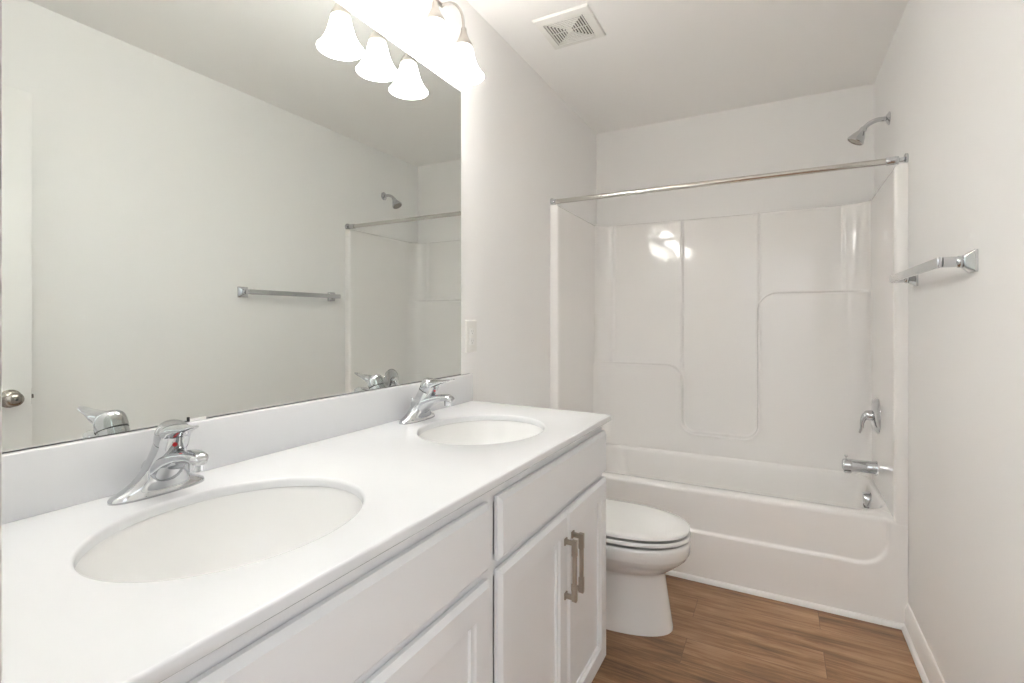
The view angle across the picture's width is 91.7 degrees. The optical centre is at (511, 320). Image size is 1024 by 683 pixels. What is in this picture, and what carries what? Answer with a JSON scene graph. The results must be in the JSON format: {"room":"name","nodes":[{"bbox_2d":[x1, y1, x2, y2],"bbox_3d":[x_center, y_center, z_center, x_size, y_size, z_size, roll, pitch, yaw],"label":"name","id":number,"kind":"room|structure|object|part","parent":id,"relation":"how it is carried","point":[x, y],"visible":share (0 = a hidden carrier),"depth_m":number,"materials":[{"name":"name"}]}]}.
{"room":"bathroom","nodes":[
{"label":"bathroom","id":0,"kind":"room"},
{"bbox_2d":[334,0,596,407],"bbox_3d":[-0.209,-0.021,1.990,0.100,2.457,3.314,0,0,28],"label":"wall","id":1,"kind":"structure","parent":0,"point":[523,147],"depth_m":2.23,"materials":[{"name":"white paint"}]},
{"bbox_2d":[2,0,460,453],"bbox_3d":[-0.540,-0.332,1.254,0.008,1.081,1.464,0,0,28],"label":"wall mirror","id":2,"kind":"object","parent":1,"relation":"attached to","point":[211,208],"visible":1,"depth_m":1.06,"materials":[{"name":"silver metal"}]},
{"bbox_2d":[2,373,472,523],"bbox_3d":[-0.521,0.262,1.277,0.020,0.106,1.527,0,0,28],"label":"backsplash","id":3,"kind":"structure","parent":1,"relation":"attached to","point":[41,480],"depth_m":1.04,"materials":[{"name":"white stone"}]},
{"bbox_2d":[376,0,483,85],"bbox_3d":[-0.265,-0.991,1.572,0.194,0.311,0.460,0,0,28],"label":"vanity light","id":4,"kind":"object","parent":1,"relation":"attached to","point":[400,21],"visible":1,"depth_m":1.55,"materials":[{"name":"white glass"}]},
{"bbox_3d":[-0.316,-0.888,1.418,0.140,0.105,0.140,0,0,28],"label":"lamp shade","id":5,"kind":"part","parent":4,"relation":"part of","materials":[{"name":"white glass"}]},
{"bbox_3d":[-0.316,-0.900,1.418,0.049,0.072,0.049,0,0,28],"label":"bulb","id":6,"kind":"part","parent":4,"relation":"part of","materials":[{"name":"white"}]},
{"bbox_3d":[-0.241,-0.888,1.559,0.140,0.105,0.140,0,0,28],"label":"lamp shade","id":7,"kind":"part","parent":4,"relation":"part of","materials":[{"name":"white glass"}]},
{"bbox_3d":[-0.241,-0.900,1.559,0.049,0.072,0.049,0,0,28],"label":"bulb","id":8,"kind":"part","parent":4,"relation":"part of","materials":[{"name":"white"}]},
{"bbox_3d":[-0.204,-1.049,1.721,0.098,0.121,0.009,0,0,28],"label":"arm","id":9,"kind":"part","parent":4,"relation":"part of","materials":[{"name":"silver metal"}]},
{"bbox_3d":[-0.165,-0.888,1.700,0.140,0.105,0.140,0,0,28],"label":"lamp shade","id":10,"kind":"part","parent":4,"relation":"part of","materials":[{"name":"white glass"}]},
{"bbox_2d":[465,320,476,352],"bbox_3d":[-0.160,0.065,1.964,0.010,0.128,0.080,0,0,28],"label":"wall outlet","id":11,"kind":"object","parent":1,"relation":"attached to","point":[470,325],"visible":1,"depth_m":1.96,"materials":[{"name":"white plastic"}]},
{"bbox_2d":[469,328,473,344],"bbox_3d":[-0.158,0.065,1.963,0.003,0.067,0.033,0,0,28],"label":"receptacle","id":12,"kind":"object","parent":11,"relation":"attached to","point":[471,330],"depth_m":1.96,"materials":[{"name":"white paint"}]},
{"bbox_2d":[550,153,908,204],"bbox_3d":[0.885,-0.634,2.315,1.523,0.046,0.046,0,0,28],"label":"shower curtain rod","id":13,"kind":"object","parent":1,"relation":"attached to","point":[895,160],"visible":0.97,"depth_m":2.22,"materials":[{"name":"silver metal"}]},
{"bbox_2d":[466,0,908,133],"bbox_3d":[0.507,-1.299,1.607,1.724,0.100,3.314,0,0,28],"label":"ceiling","id":14,"kind":"structure","parent":0,"point":[656,61],"depth_m":2.32,"materials":[{"name":"white paint"}]},
{"bbox_2d":[532,3,605,49],"bbox_3d":[0.247,-1.240,2.119,0.242,0.016,0.242,0,0,28],"label":"exhaust fan","id":15,"kind":"object","parent":14,"relation":"attached to","point":[578,23],"visible":1,"depth_m":2.10,"materials":[{"name":"white plastic"}]},
{"bbox_2d":[545,15,593,44],"bbox_3d":[0.247,-1.236,2.119,0.164,0.005,0.164,0,0,28],"label":"grille","id":16,"kind":"object","parent":15,"relation":"attached to","point":[580,28],"depth_m":2.12,"materials":[{"name":"white plastic"}]},
{"bbox_2d":[597,83,874,225],"bbox_3d":[1.264,-0.021,3.025,1.524,2.457,0.100,0,0,28],"label":"wall","id":17,"kind":"structure","parent":0,"point":[809,131],"depth_m":2.92,"materials":[{"name":"white paint"}]},
{"bbox_2d":[592,575,922,682],"bbox_3d":[0.201,1.233,1.034,1.724,0.050,4.614,0,0,28],"label":"floor","id":18,"kind":"structure","parent":0,"point":[718,634],"depth_m":1.83,"materials":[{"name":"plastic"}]},
{"bbox_2d":[160,426,605,682],"bbox_3d":[-0.264,0.770,1.138,0.602,0.875,1.522,0,0,28],"label":"vanity cabinet","id":19,"kind":"object","parent":18,"relation":"on","point":[508,586],"visible":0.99,"depth_m":0.95,"materials":[{"name":"white paint"}]},
{"bbox_2d":[2,373,610,682],"bbox_3d":[-0.271,0.271,1.144,0.585,0.124,1.527,0,0,28],"label":"countertop","id":20,"kind":"structure","parent":19,"relation":"on","point":[60,624],"depth_m":0.81,"materials":[{"name":"white stone"}]},
{"bbox_2d":[107,419,208,505],"bbox_3d":[-0.600,0.246,0.887,0.167,0.137,0.158,0,0,28],"label":"faucet","id":21,"kind":"object","parent":20,"relation":"on","point":[163,472],"visible":1,"depth_m":0.87,"materials":[{"name":"silver metal"}]},
{"bbox_3d":[-0.593,0.265,0.883,0.150,0.077,0.060,0,0,28],"label":"spout","id":22,"kind":"part","parent":21,"relation":"part of","materials":[{"name":"silver metal"}]},
{"bbox_3d":[-0.581,0.204,0.876,0.122,0.052,0.056,0,0,28],"label":"lever","id":23,"kind":"part","parent":21,"relation":"part of","materials":[{"name":"silver metal"}]},
{"bbox_2d":[75,486,361,581],"bbox_3d":[-0.437,0.421,0.798,0.389,0.174,0.454,0,0,28],"label":"sink basin","id":24,"kind":"object","parent":20,"relation":"in","point":[231,531],"visible":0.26,"depth_m":0.93,"materials":[{"name":"white ceramic"}]},
{"bbox_2d":[399,377,454,424],"bbox_3d":[-0.249,0.246,1.543,0.167,0.137,0.158,0,0,28],"label":"faucet","id":25,"kind":"object","parent":20,"relation":"on","point":[419,410],"visible":1,"depth_m":1.52,"materials":[{"name":"silver metal"}]},
{"bbox_3d":[-0.243,0.265,1.539,0.150,0.077,0.060,0,0,28],"label":"spout","id":26,"kind":"part","parent":25,"relation":"part of","materials":[{"name":"silver metal"}]},
{"bbox_3d":[-0.230,0.204,1.532,0.123,0.052,0.055,0,0,28],"label":"lever","id":27,"kind":"part","parent":25,"relation":"part of","materials":[{"name":"silver metal"}]},
{"bbox_2d":[419,420,542,444],"bbox_3d":[-0.086,0.421,1.456,0.389,0.174,0.454,0,0,28],"label":"sink basin","id":28,"kind":"object","parent":20,"relation":"in","point":[482,432],"visible":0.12,"depth_m":1.63,"materials":[{"name":"white ceramic"}]},
{"bbox_3d":[-0.224,0.435,0.679,0.016,0.135,0.735,0,0,29],"label":"drawer","id":29,"kind":"part","parent":19,"relation":"part of","materials":[{"name":"white paint"}]},
{"bbox_3d":[-0.135,0.820,0.841,0.016,0.597,0.365,0,0,29],"label":"door","id":30,"kind":"part","parent":19,"relation":"part of","materials":[{"name":"white paint"}]},
{"bbox_3d":[0.059,0.820,1.197,0.016,0.597,0.370,0,0,29],"label":"door","id":31,"kind":"part","parent":19,"relation":"part of","materials":[{"name":"white paint"}]},
{"bbox_3d":[0.140,0.435,1.346,0.016,0.135,0.709,0,0,29],"label":"drawer","id":32,"kind":"part","parent":19,"relation":"part of","materials":[{"name":"white paint"}]},
{"bbox_3d":[0.158,0.667,1.327,0.034,0.163,0.017,0,0,28],"label":"handle","id":33,"kind":"part","parent":19,"relation":"part of","materials":[{"name":"silver metal"}]},
{"bbox_3d":[0.182,0.667,1.372,0.034,0.163,0.017,0,0,28],"label":"handle","id":34,"kind":"part","parent":19,"relation":"part of","materials":[{"name":"silver metal"}]},
{"bbox_3d":[0.229,0.820,1.510,0.016,0.597,0.336,0,0,29],"label":"door","id":35,"kind":"part","parent":19,"relation":"part of","materials":[{"name":"white paint"}]},
{"bbox_2d":[606,498,690,636],"bbox_3d":[0.347,0.831,2.088,0.765,0.753,0.452,0,0,28],"label":"toilet","id":36,"kind":"object","parent":18,"relation":"on","point":[644,543],"visible":0.44,"depth_m":1.91,"materials":[{"name":"white ceramic"}]},
{"bbox_3d":[0.457,0.807,2.029,0.509,0.021,0.360,0,0,28],"label":"lid","id":37,"kind":"part","parent":36,"relation":"part of","materials":[{"name":"white plastic"}]},
{"bbox_3d":[0.463,0.834,2.026,0.502,0.016,0.362,0,0,28],"label":"seat","id":38,"kind":"part","parent":36,"relation":"part of","materials":[{"name":"white plastic"}]},
{"bbox_3d":[0.388,1.029,2.066,0.672,0.357,0.360,0,0,28],"label":"bowl","id":39,"kind":"part","parent":36,"relation":"part of","materials":[{"name":"white ceramic"}]},
{"bbox_2d":[550,162,907,623],"bbox_3d":[1.058,0.296,2.639,1.523,1.824,0.773,0,0,28],"label":"shower","id":40,"kind":"object","parent":18,"relation":"on","point":[735,362],"visible":0.9,"depth_m":2.71,"materials":[{"name":"white plastic"}]},
{"bbox_3d":[0.438,0.094,2.957,0.128,1.420,0.750,0,0,28],"label":"panel","id":41,"kind":"part","parent":40,"relation":"part of","materials":[{"name":"white plastic"}]},
{"bbox_3d":[1.217,0.094,2.936,1.266,1.420,0.100,0,0,28],"label":"panel","id":42,"kind":"part","parent":40,"relation":"part of","materials":[{"name":"white plastic"}]},
{"bbox_2d":[602,443,907,623],"bbox_3d":[1.057,1.000,2.638,1.523,0.416,0.770,0,0,28],"label":"tub","id":43,"kind":"object","parent":40,"relation":"in","point":[797,530],"depth_m":2.22,"materials":[{"name":"white plastic"}]},
{"bbox_2d":[666,570,904,629],"bbox_3d":[0.873,1.198,2.292,1.498,0.019,0.015,0,0,28],"label":"trim","id":44,"kind":"structure","parent":40,"relation":"attached to","point":[854,615],"depth_m":2.12,"materials":[{"name":"white paint"}]},
{"bbox_2d":[841,455,877,474],"bbox_3d":[1.653,0.690,2.365,0.141,0.084,0.063,0,0,28],"label":"tub spout","id":45,"kind":"object","parent":40,"relation":"attached to","point":[848,465],"visible":1,"depth_m":2.35,"materials":[{"name":"silver metal"}]},
{"bbox_2d":[862,492,871,507],"bbox_3d":[1.679,0.848,2.346,0.042,0.074,0.072,0,0,28],"label":"overflow plate","id":46,"kind":"object","parent":40,"relation":"in","point":[866,496],"visible":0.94,"depth_m":2.33,"materials":[{"name":"silver metal"}]},
{"bbox_2d":[858,398,880,433],"bbox_3d":[1.675,0.449,2.336,0.079,0.170,0.168,0,0,28],"label":"shower valve","id":47,"kind":"object","parent":40,"relation":"attached to","point":[873,415],"visible":1,"depth_m":2.30,"materials":[{"name":"silver metal"}]},
{"bbox_3d":[1.669,0.478,2.340,0.065,0.112,0.052,0,0,28],"label":"lever","id":48,"kind":"part","parent":47,"relation":"part of","materials":[{"name":"silver metal"}]},
{"bbox_3d":[1.668,0.094,2.301,0.128,1.420,0.750,0,0,28],"label":"panel","id":49,"kind":"part","parent":40,"relation":"part of","materials":[{"name":"white plastic"}]},
{"bbox_2d":[875,0,1023,682],"bbox_3d":[1.224,-0.021,1.225,0.100,2.457,3.314,0,0,28],"label":"wall","id":50,"kind":"structure","parent":0,"point":[950,79],"depth_m":1.35,"materials":[{"name":"white paint"}]},
{"bbox_2d":[847,111,890,145],"bbox_3d":[1.653,-0.885,2.308,0.161,0.135,0.073,0,0,28],"label":"showerhead","id":51,"kind":"object","parent":50,"relation":"attached to","point":[857,138],"visible":1,"depth_m":2.30,"materials":[{"name":"silver metal"}]},
{"bbox_3d":[1.674,-0.909,2.297,0.097,0.050,0.021,0,0,28],"label":"arm","id":52,"kind":"part","parent":51,"relation":"part of","materials":[{"name":"silver metal"}]},
{"bbox_2d":[902,603,944,682],"bbox_3d":[0.996,1.157,0.918,0.012,0.102,2.323,0,0,28],"label":"baseboard","id":53,"kind":"structure","parent":50,"relation":"attached to","point":[928,662],"depth_m":1.72,"materials":[{"name":"white paint"}]},
{"bbox_2d":[889,249,977,286],"bbox_3d":[1.312,-0.153,1.580,0.079,0.058,0.670,0,0,28],"label":"towel bar","id":54,"kind":"object","parent":50,"relation":"attached to","point":[968,262],"visible":1,"depth_m":1.32,"materials":[{"name":"silver metal"}]},
{"bbox_3d":[1.480,-0.153,1.837,0.024,0.058,0.058,0,0,28],"label":"post","id":55,"kind":"part","parent":54,"relation":"part of","materials":[{"name":"silver metal"}]},
{"bbox_3d":[1.192,-0.153,1.298,0.024,0.058,0.058,0,0,28],"label":"post","id":56,"kind":"part","parent":54,"relation":"part of","materials":[{"name":"silver metal"}]},
{"bbox_3d":[-0.245,-0.021,0.197,1.524,2.457,0.117,0,0,28],"label":"wall","id":57,"kind":"structure","parent":0,"visible":0},
{"bbox_2d":[0,0,1,682],"bbox_3d":[0.011,0.167,0.060,0.807,2.081,0.117,0,0,28],"label":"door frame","id":58,"kind":"structure","parent":57,"relation":"attached to","point":[0,0],"depth_m":0.29,"materials":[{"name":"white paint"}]}
]}

